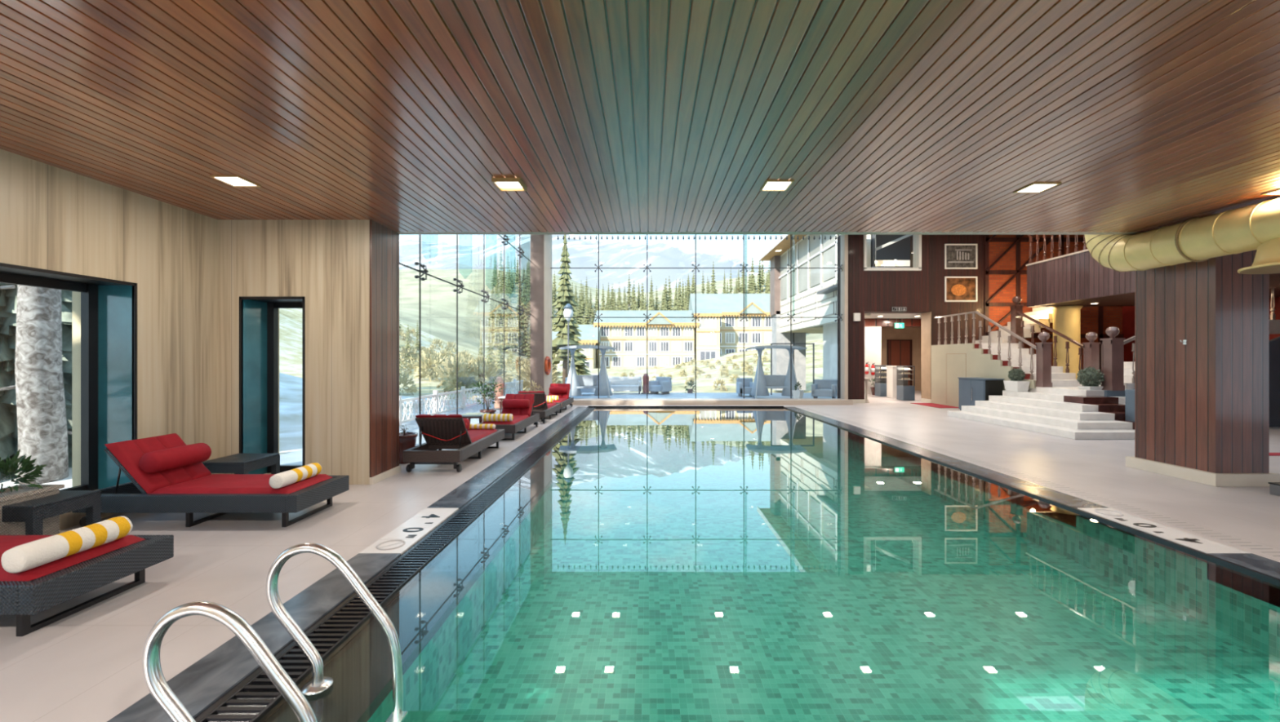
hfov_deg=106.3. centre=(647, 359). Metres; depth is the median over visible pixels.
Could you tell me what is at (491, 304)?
conifer
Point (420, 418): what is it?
cushion
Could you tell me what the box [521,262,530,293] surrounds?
conifer
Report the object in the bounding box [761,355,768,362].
dry shrub
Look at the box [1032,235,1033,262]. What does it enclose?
pendant lamp
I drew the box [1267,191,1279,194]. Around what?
diffuser
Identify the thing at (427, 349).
dry shrub
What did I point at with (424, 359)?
dry shrub
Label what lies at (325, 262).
wall
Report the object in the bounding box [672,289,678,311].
conifer
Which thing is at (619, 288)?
conifer
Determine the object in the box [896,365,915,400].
display case
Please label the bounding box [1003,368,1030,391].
planter
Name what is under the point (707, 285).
conifer
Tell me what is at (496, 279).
conifer
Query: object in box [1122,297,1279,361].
wall
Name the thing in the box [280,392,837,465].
terrace
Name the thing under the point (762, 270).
conifer
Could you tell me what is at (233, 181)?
diffuser
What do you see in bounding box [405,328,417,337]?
dry shrub
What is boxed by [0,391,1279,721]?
floor
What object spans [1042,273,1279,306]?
ceiling
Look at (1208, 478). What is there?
column base
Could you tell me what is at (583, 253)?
mountains
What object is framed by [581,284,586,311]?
conifer
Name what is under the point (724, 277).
conifer
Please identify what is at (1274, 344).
wall
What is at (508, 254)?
conifer
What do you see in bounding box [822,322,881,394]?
wall
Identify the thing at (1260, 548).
pool edge
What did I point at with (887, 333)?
wall
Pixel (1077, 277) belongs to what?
wall
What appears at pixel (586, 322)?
conifer
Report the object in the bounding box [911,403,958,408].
floor mat
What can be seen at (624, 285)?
conifer
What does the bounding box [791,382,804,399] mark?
planter
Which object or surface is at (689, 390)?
bush
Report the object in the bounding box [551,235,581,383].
conifer
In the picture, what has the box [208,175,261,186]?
recessed light
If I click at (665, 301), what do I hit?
conifer
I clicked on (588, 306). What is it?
conifer
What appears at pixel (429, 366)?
dry shrub
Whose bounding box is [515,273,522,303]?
conifer
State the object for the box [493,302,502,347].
conifer
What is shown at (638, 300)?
conifer
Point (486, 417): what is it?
rolled towel
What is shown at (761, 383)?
drape
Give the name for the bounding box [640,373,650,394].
heater
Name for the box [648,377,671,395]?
armchair
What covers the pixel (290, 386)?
snowy ground
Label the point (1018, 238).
trim
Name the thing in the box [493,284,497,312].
conifer
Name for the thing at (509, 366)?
dry shrub
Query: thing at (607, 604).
basin
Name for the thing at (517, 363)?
dry shrub
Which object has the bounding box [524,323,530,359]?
conifer
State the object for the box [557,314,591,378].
conifer
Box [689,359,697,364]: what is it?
dry shrub
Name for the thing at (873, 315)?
ceiling
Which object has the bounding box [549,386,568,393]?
bolster pillow
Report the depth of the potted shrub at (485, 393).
10.83 m
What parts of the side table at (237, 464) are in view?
leg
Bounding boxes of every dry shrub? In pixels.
[399,330,407,338]
[399,345,418,360]
[399,353,408,367]
[399,373,417,395]
[403,359,426,378]
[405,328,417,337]
[413,350,449,382]
[413,357,439,378]
[422,347,437,354]
[429,338,444,349]
[434,352,478,392]
[437,349,451,359]
[441,369,481,392]
[442,351,456,357]
[444,341,456,352]
[453,364,481,390]
[454,350,472,358]
[457,356,483,378]
[460,350,471,361]
[463,359,503,391]
[475,355,487,365]
[481,356,498,367]
[484,368,514,383]
[491,352,503,363]
[496,359,515,372]
[509,371,517,377]
[513,356,526,366]
[513,361,523,370]
[514,364,561,391]
[515,364,529,378]
[520,358,530,369]
[679,369,686,377]
[679,372,687,377]
[684,377,695,385]
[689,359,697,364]
[690,366,699,374]
[704,360,710,366]
[704,373,711,377]
[711,378,725,390]
[719,364,729,373]
[719,370,729,377]
[720,386,727,391]
[724,358,733,364]
[727,373,740,382]
[731,354,737,359]
[731,362,739,368]
[744,364,754,372]
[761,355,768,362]
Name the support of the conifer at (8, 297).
on the snowy ground at (290, 386)
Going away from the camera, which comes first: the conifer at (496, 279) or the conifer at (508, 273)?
the conifer at (496, 279)
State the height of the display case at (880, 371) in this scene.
1.320 m
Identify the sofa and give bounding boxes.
[564,377,595,393]
[608,377,641,394]
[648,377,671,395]
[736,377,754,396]
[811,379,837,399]
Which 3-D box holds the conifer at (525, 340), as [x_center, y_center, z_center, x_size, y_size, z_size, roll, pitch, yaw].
[-30.859,-6.908,121.116,3.813,13.603,3.955,0,0,-24]
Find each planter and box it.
[0,448,64,535]
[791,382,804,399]
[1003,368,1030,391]
[1076,366,1104,390]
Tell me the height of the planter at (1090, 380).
0.561 m
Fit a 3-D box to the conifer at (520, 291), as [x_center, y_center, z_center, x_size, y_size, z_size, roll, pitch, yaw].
[-43.547,-17.407,163.859,3.058,11.964,2.764,0,0,-27]
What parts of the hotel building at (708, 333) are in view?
pane, pane, pane, eave trim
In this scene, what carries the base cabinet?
on the floor
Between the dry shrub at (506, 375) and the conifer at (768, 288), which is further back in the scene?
the conifer at (768, 288)
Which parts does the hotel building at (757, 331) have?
pane, pane, pane, pane, pane, eave trim, gable trim, pane, pane, pane, pane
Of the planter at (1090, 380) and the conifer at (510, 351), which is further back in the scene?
the conifer at (510, 351)
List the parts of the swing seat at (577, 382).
backrest, seat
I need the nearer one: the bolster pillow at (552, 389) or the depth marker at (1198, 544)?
the depth marker at (1198, 544)
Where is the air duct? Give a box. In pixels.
[1084,197,1279,274]
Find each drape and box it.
[566,348,582,396]
[594,348,612,395]
[750,348,768,396]
[781,348,799,396]
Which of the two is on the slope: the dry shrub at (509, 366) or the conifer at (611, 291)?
the conifer at (611, 291)
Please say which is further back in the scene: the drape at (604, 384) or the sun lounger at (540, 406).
the drape at (604, 384)
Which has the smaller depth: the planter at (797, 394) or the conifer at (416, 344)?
the planter at (797, 394)
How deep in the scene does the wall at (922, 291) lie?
17.20 m
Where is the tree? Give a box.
[0,284,71,484]
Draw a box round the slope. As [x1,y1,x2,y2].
[399,268,822,366]
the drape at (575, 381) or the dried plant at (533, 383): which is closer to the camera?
the dried plant at (533, 383)
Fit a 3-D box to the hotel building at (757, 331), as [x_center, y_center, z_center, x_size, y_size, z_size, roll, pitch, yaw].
[17.350,-5.050,98.690,17.300,17.200,12.420,0,0,0]
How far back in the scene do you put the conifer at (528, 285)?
182.05 m
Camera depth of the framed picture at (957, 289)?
17.18 m
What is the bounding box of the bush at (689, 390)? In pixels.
[684,380,695,393]
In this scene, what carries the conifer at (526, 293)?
on the slope
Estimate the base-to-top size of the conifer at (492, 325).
11.822 m
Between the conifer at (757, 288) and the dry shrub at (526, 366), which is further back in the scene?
the conifer at (757, 288)
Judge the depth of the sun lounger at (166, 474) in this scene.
4.49 m
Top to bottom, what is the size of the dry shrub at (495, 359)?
2.356 m
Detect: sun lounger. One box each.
[0,535,173,636]
[71,433,349,527]
[402,414,504,472]
[477,394,539,439]
[517,391,560,423]
[548,383,573,413]
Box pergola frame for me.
[770,343,814,395]
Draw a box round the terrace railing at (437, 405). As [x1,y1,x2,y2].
[399,379,523,426]
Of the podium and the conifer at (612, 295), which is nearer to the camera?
the podium
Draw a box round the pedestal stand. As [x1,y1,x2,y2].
[864,378,870,403]
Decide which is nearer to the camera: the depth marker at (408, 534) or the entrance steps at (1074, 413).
the depth marker at (408, 534)
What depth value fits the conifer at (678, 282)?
216.62 m
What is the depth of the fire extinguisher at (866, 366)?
21.32 m
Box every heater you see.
[491,376,503,410]
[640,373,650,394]
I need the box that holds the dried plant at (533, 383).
[524,380,542,391]
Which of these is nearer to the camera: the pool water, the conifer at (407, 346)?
the pool water
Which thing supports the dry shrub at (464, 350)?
on the hillside at (290, 319)
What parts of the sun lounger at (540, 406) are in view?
backrest, frame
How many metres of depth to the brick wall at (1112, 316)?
17.20 m
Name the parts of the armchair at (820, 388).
armrest, seat, backrest, armrest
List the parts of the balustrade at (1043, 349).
handrail, newel post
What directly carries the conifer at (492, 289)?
on the slope
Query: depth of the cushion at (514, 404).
10.56 m
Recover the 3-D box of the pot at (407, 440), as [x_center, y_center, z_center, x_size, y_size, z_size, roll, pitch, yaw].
[-3.680,1.258,7.250,0.371,0.584,0.371,0,0,0]
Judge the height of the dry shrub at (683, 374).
0.629 m
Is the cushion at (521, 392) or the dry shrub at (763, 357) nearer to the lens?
the cushion at (521, 392)
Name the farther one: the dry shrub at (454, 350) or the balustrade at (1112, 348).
the dry shrub at (454, 350)
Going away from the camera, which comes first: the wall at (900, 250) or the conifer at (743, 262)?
the wall at (900, 250)
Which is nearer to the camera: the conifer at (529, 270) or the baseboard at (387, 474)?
the baseboard at (387, 474)
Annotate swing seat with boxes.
[559,345,616,399]
[745,345,807,399]
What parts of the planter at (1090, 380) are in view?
pot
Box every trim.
[106,407,587,721]
[397,231,1142,235]
[543,235,551,395]
[568,399,853,404]
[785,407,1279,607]
[875,235,911,266]
[920,311,931,399]
[984,235,1123,373]
[1026,248,1088,266]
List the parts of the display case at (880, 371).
case frame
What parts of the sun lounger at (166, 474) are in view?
backrest, frame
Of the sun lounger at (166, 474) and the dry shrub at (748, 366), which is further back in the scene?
the dry shrub at (748, 366)
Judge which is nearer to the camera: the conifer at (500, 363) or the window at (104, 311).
the window at (104, 311)
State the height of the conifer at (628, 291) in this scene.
16.978 m
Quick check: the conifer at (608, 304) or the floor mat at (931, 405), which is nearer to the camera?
the floor mat at (931, 405)
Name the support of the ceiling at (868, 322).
attached to the wall at (887, 333)
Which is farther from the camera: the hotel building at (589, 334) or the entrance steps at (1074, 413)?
the hotel building at (589, 334)
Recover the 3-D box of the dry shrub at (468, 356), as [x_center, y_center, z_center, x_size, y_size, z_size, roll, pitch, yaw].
[-28.142,-0.298,73.789,2.320,2.527,2.415,0,0,25]
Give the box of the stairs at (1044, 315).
[975,306,1053,343]
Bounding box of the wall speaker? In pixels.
[853,313,860,321]
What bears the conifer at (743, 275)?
on the slope
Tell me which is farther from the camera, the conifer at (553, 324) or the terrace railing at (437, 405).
the conifer at (553, 324)
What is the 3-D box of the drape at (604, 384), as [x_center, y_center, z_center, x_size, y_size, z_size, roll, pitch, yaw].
[-1.837,0.495,19.693,0.760,1.930,0.760,0,0,-9]
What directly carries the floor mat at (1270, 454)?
on the floor
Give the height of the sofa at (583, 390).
0.780 m
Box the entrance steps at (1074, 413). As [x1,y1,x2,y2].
[947,386,1134,439]
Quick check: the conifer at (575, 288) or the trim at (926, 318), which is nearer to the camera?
the trim at (926, 318)
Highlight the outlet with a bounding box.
[1237,237,1279,274]
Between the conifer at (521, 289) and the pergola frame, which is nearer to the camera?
the pergola frame
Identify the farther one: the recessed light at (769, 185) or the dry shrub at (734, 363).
the dry shrub at (734, 363)
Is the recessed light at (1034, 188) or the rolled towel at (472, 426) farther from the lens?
the rolled towel at (472, 426)
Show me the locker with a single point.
(1129, 393)
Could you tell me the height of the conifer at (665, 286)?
18.102 m
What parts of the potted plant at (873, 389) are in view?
pot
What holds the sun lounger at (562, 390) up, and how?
on the floor
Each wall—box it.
[0,149,217,530]
[194,407,588,721]
[217,219,369,484]
[369,219,399,477]
[817,235,912,294]
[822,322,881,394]
[837,235,984,399]
[881,327,920,391]
[931,343,1035,407]
[988,235,1122,374]
[1026,250,1273,306]
[1104,336,1279,426]
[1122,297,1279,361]
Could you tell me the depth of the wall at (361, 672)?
2.96 m
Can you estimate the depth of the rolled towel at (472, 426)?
8.27 m
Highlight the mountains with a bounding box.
[399,235,769,292]
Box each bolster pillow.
[138,443,211,473]
[462,418,470,431]
[502,399,529,408]
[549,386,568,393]
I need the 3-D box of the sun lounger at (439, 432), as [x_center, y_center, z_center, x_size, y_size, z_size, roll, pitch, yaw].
[-2.950,1.161,7.555,0.780,0.778,2.050,0,0,0]
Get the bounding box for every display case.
[875,365,886,396]
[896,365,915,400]
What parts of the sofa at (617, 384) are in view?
backrest, seat, armrest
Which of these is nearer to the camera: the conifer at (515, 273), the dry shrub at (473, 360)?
the dry shrub at (473, 360)
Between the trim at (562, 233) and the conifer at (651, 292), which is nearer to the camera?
the trim at (562, 233)
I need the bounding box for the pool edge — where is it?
[801,408,1279,559]
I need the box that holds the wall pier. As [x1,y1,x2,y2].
[530,235,543,391]
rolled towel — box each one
[0,515,133,573]
[269,462,321,488]
[469,424,495,429]
[482,413,513,422]
[546,395,559,400]
[546,397,552,403]
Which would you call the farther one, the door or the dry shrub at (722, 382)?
the dry shrub at (722, 382)
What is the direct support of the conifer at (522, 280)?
on the slope
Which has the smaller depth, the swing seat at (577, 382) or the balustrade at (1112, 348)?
the balustrade at (1112, 348)
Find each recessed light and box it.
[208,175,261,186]
[491,177,526,191]
[760,180,794,191]
[1013,182,1062,193]
[1260,188,1279,195]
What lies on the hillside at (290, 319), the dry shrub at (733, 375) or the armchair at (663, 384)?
the dry shrub at (733, 375)
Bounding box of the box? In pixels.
[1268,482,1279,496]
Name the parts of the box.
lid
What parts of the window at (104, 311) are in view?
reveal panel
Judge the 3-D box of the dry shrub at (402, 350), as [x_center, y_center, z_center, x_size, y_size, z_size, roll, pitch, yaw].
[-30.269,-0.746,60.378,2.846,2.257,2.963,0,0,18]
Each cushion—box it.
[104,433,211,493]
[415,414,464,422]
[501,394,534,417]
[518,391,544,393]
[548,383,570,399]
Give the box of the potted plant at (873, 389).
[868,377,875,395]
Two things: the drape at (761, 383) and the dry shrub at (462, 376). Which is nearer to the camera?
the drape at (761, 383)
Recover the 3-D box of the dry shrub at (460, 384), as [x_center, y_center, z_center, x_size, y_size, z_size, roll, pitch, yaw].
[-11.907,1.213,31.601,1.864,2.036,1.940,0,0,-20]
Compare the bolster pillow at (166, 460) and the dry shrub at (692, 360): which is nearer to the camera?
the bolster pillow at (166, 460)
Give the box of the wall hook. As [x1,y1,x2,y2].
[1180,339,1186,344]
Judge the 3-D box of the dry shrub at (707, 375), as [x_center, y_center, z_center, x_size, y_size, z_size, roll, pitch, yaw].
[5.520,1.478,44.079,0.728,0.478,0.758,0,0,7]
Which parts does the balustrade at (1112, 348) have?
handrail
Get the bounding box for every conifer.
[0,282,71,479]
[0,306,16,440]
[399,342,403,376]
[404,324,413,360]
[413,320,418,350]
[478,332,483,355]
[485,328,496,377]
[486,294,494,328]
[486,300,495,339]
[488,288,495,324]
[490,285,503,341]
[490,336,496,361]
[491,258,499,287]
[492,253,497,275]
[493,272,500,298]
[493,279,501,307]
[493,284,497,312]
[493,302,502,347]
[494,335,505,372]
[497,244,503,280]
[498,268,503,293]
[499,291,503,324]
[500,302,516,353]
[500,307,511,345]
[502,262,506,290]
[502,279,509,314]
[504,253,510,284]
[504,262,512,294]
[506,338,515,370]
[507,286,513,339]
[510,262,515,291]
[510,312,519,352]
[512,255,518,283]
[514,293,521,325]
[515,257,519,284]
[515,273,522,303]
[515,291,522,319]
[515,311,523,338]
[518,306,528,355]
[520,271,530,328]
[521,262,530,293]
[521,267,526,284]
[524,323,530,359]
[525,288,530,315]
[526,271,530,311]
[528,261,530,284]
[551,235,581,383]
[551,284,555,313]
[551,301,555,359]
[552,271,556,306]
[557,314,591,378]
[573,284,578,304]
[575,306,580,324]
[577,290,584,324]
[579,283,585,319]
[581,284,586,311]
[583,275,589,304]
[583,289,591,324]
[584,306,589,324]
[587,301,591,320]
[588,288,594,315]
[590,306,595,323]
[593,285,599,311]
[600,284,605,311]
[604,282,611,309]
[605,292,612,311]
[609,284,613,304]
[610,284,613,311]
[612,289,616,310]
[615,281,622,306]
[618,292,622,311]
[622,284,626,307]
[622,292,625,311]
[626,274,631,306]
[631,281,636,310]
[634,295,637,311]
[635,281,641,307]
[638,282,644,311]
[648,278,654,304]
[648,281,653,310]
[649,293,654,311]
[654,285,658,311]
[660,284,667,311]
[662,279,668,311]
[663,293,667,311]
[666,276,672,309]
[666,281,673,311]
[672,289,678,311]
[674,279,677,306]
[675,282,679,306]
[678,280,683,311]
[681,279,684,311]
[683,282,687,311]
[685,275,690,304]
[685,293,688,311]
[691,273,695,293]
[701,271,705,293]
[706,276,709,293]
[710,262,717,293]
[722,269,726,293]
[728,271,733,293]
[735,275,738,293]
[737,270,741,292]
[739,262,746,293]
[741,275,745,293]
[746,268,753,293]
[748,258,757,288]
[748,274,753,293]
[751,258,756,293]
[755,261,764,293]
[756,276,759,293]
[760,261,765,285]
[767,279,769,293]
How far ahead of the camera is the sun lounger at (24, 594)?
2.90 m
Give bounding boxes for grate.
[199,407,595,721]
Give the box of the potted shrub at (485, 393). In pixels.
[470,377,505,422]
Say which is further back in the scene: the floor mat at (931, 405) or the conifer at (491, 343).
the conifer at (491, 343)
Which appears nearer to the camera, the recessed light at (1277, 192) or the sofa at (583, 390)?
the recessed light at (1277, 192)
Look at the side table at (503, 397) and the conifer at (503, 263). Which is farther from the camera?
the conifer at (503, 263)
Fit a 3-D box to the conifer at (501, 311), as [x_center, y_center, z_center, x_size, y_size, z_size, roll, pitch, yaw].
[-43.482,-13.511,142.099,3.843,14.244,3.655,0,0,-1]
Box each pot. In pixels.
[399,425,417,464]
[479,408,496,422]
[687,388,693,393]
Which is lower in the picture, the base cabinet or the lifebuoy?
the base cabinet
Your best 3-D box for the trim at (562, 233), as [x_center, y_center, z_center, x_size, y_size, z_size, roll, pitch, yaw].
[3.300,-1.790,6.600,18.600,0.100,0.140,0,0,0]
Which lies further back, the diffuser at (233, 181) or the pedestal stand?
the pedestal stand
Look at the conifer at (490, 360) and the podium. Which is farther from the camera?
the conifer at (490, 360)
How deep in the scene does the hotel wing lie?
25.61 m
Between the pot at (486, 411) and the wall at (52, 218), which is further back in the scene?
the pot at (486, 411)
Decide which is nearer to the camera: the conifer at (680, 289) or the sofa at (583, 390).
the sofa at (583, 390)
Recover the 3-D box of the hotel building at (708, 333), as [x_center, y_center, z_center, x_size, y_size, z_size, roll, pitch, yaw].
[10.900,-2.750,89.720,5.200,13.400,5.360,0,0,0]
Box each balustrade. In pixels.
[933,311,1053,387]
[1009,296,1101,373]
[1027,235,1087,263]
[1100,287,1275,391]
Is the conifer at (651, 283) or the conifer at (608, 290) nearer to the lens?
the conifer at (608, 290)
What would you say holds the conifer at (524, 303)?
on the slope
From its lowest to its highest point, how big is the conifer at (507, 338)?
14.063 m
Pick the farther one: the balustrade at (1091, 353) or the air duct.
the balustrade at (1091, 353)
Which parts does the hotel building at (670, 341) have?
pane, pane, pane, pane, pane, pane, pane, pane, pane, pane, pane, eave trim, pane, pane, pane, gable trim, pane, pane, pane, pane, pane, pane, pane, pane, pane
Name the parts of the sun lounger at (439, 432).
caster leg, backrest, frame, caster leg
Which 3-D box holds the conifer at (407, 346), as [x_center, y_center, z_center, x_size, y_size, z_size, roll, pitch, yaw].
[-30.034,-1.880,59.979,1.668,5.203,1.587,0,0,16]
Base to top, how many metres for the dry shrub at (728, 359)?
0.931 m
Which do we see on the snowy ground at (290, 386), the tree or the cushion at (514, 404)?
the tree
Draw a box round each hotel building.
[551,324,600,368]
[593,311,699,368]
[688,293,772,354]
[691,309,722,360]
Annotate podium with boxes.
[885,365,896,398]
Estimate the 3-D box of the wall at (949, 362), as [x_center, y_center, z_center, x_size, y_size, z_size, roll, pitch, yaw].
[10.166,0.515,14.905,0.065,2.070,4.570,0,0,0]
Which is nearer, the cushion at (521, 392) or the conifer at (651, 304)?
the cushion at (521, 392)
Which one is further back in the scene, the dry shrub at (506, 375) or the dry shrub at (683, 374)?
the dry shrub at (683, 374)
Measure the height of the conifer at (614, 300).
13.930 m
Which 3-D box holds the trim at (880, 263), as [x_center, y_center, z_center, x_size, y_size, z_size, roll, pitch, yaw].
[10.230,-4.673,19.470,3.540,1.746,0.360,0,0,0]
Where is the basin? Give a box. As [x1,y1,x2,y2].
[367,486,1279,721]
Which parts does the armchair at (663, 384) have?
armrest, seat, backrest, leg, armrest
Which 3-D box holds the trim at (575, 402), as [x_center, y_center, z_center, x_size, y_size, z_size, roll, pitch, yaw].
[1.775,1.470,16.825,10.490,0.160,0.750,0,0,0]
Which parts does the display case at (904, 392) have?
case frame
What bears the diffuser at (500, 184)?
attached to the recessed light at (503, 184)
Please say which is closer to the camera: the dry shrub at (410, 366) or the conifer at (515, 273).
the dry shrub at (410, 366)
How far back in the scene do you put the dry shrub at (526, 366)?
42.90 m
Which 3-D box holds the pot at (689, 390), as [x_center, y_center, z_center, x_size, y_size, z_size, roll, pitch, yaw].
[2.000,1.480,22.800,0.300,0.200,0.285,0,0,0]
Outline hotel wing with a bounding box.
[756,235,871,391]
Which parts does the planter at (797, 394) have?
pot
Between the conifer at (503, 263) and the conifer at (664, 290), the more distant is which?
the conifer at (503, 263)
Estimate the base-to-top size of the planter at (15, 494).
0.869 m
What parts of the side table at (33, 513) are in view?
leg, leg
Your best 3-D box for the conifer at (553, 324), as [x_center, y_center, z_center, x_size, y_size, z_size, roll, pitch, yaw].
[-18.868,-6.223,91.838,5.290,17.547,5.453,0,0,0]
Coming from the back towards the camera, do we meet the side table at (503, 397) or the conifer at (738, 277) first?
the conifer at (738, 277)
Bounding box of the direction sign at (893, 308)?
[891,306,906,311]
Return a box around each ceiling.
[0,0,1279,232]
[864,313,920,318]
[864,318,920,327]
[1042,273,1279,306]
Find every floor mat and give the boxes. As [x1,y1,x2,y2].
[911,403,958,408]
[1269,453,1279,456]
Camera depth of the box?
5.49 m
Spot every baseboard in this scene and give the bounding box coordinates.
[369,465,400,484]
[852,398,931,403]
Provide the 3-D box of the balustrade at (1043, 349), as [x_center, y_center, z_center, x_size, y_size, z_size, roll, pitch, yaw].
[10.310,-0.407,14.762,0.250,2.235,4.775,0,0,0]
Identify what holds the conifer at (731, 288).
on the slope
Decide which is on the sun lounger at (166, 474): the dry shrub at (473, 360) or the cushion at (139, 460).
the cushion at (139, 460)
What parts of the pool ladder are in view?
handrail, handrail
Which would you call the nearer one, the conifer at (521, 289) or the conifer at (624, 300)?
the conifer at (624, 300)
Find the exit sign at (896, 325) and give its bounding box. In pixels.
[894,323,904,328]
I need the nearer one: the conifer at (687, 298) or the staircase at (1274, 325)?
the staircase at (1274, 325)
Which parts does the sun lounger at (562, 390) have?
frame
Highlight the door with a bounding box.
[886,339,912,386]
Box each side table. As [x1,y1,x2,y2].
[1,490,101,535]
[201,453,279,474]
[461,413,489,423]
[497,395,505,413]
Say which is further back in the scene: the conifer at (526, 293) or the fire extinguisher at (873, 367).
the conifer at (526, 293)
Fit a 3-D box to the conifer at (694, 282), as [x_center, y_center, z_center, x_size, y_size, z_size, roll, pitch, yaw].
[21.352,-33.676,223.494,4.036,16.742,3.452,0,0,41]
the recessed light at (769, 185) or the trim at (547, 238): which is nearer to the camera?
the recessed light at (769, 185)
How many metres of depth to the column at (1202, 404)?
6.05 m
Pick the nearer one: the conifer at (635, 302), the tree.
the tree
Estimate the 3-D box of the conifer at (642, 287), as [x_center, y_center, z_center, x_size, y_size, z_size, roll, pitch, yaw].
[-2.252,-21.104,188.916,4.248,19.137,5.379,0,0,-27]
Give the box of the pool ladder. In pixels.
[142,542,408,721]
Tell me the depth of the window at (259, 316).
6.20 m
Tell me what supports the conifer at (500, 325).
on the slope
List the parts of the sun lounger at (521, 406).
frame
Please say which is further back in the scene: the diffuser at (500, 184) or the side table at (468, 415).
the side table at (468, 415)
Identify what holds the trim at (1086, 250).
on the wall at (1077, 277)
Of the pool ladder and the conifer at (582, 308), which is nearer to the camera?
the pool ladder
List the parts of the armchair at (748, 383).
armrest, backrest, seat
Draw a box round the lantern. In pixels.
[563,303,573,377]
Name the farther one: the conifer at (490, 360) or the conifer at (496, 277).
the conifer at (496, 277)
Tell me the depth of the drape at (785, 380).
19.38 m
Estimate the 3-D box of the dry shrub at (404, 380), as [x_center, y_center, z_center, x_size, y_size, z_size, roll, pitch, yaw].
[-13.814,1.375,26.967,1.672,1.447,1.740,0,0,-30]
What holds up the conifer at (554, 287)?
on the slope
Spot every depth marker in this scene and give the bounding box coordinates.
[359,508,458,555]
[1077,508,1248,554]
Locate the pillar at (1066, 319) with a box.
[1049,306,1083,379]
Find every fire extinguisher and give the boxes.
[864,362,869,374]
[871,363,875,375]
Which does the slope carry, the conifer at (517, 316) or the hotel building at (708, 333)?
the conifer at (517, 316)
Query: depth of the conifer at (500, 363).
54.86 m
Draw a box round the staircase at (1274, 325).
[1080,320,1279,390]
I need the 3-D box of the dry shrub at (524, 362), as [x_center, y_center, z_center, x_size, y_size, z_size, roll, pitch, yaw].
[-15.967,0.690,64.589,2.465,2.026,2.566,0,0,-20]
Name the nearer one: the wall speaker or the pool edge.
the pool edge
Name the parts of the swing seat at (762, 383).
backrest, seat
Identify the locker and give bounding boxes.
[1124,389,1134,422]
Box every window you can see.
[0,262,137,490]
[239,296,305,474]
[399,235,531,444]
[551,235,848,399]
[863,235,921,271]
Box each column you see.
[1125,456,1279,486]
[1134,249,1269,473]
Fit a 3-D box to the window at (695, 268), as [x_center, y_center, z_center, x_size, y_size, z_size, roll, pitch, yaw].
[1.775,-1.500,17.225,10.490,6.100,0.810,0,0,0]
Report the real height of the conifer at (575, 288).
11.091 m
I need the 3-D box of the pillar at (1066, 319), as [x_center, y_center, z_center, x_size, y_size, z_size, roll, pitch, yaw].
[13.250,-0.480,15.200,0.800,2.380,0.800,0,0,0]
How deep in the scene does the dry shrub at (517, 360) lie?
74.50 m
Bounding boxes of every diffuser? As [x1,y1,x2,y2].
[214,177,256,186]
[497,182,521,187]
[762,182,791,190]
[1019,184,1056,191]
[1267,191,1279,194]
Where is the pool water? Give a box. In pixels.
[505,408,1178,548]
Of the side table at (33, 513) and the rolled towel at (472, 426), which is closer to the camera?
the side table at (33, 513)
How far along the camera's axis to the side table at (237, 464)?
5.43 m
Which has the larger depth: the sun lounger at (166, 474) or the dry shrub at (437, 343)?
the dry shrub at (437, 343)
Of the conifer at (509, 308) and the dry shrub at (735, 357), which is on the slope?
the conifer at (509, 308)
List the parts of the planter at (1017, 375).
pot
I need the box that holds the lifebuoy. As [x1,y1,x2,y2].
[544,355,551,375]
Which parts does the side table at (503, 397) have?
leg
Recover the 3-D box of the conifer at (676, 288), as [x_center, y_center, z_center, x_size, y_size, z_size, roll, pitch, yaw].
[12.990,-30.288,220.494,2.493,13.890,2.680,0,0,-3]
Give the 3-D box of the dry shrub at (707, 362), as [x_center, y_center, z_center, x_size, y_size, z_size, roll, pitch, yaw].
[7.629,0.409,61.453,0.815,0.867,0.845,0,0,28]
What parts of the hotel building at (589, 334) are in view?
eave trim, pane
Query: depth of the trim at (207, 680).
2.82 m
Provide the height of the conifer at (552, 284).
15.159 m
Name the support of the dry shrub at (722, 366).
on the hillside at (290, 319)
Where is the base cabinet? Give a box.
[957,377,1004,410]
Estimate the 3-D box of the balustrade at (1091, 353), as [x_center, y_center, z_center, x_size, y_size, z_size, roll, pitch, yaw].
[11.575,-0.642,13.800,0.259,2.705,2.855,0,0,1]
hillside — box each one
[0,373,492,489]
[279,308,822,399]
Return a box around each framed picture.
[944,244,977,269]
[944,276,977,302]
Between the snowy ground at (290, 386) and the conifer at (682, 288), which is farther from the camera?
the conifer at (682, 288)
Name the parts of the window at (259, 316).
reveal panel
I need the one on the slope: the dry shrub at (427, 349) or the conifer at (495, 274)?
the conifer at (495, 274)
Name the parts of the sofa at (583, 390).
seat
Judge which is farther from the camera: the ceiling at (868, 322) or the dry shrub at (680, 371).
the dry shrub at (680, 371)
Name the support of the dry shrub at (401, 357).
on the hillside at (290, 319)
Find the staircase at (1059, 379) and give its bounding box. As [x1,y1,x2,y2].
[974,343,1079,386]
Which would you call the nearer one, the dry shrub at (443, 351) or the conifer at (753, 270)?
the dry shrub at (443, 351)
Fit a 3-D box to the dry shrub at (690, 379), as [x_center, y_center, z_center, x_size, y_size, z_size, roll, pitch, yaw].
[3.168,1.598,35.923,0.865,0.724,0.831,0,0,-16]
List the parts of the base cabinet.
door, door, panel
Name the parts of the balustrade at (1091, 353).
newel post, handrail, newel post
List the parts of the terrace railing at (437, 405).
post, post, post, post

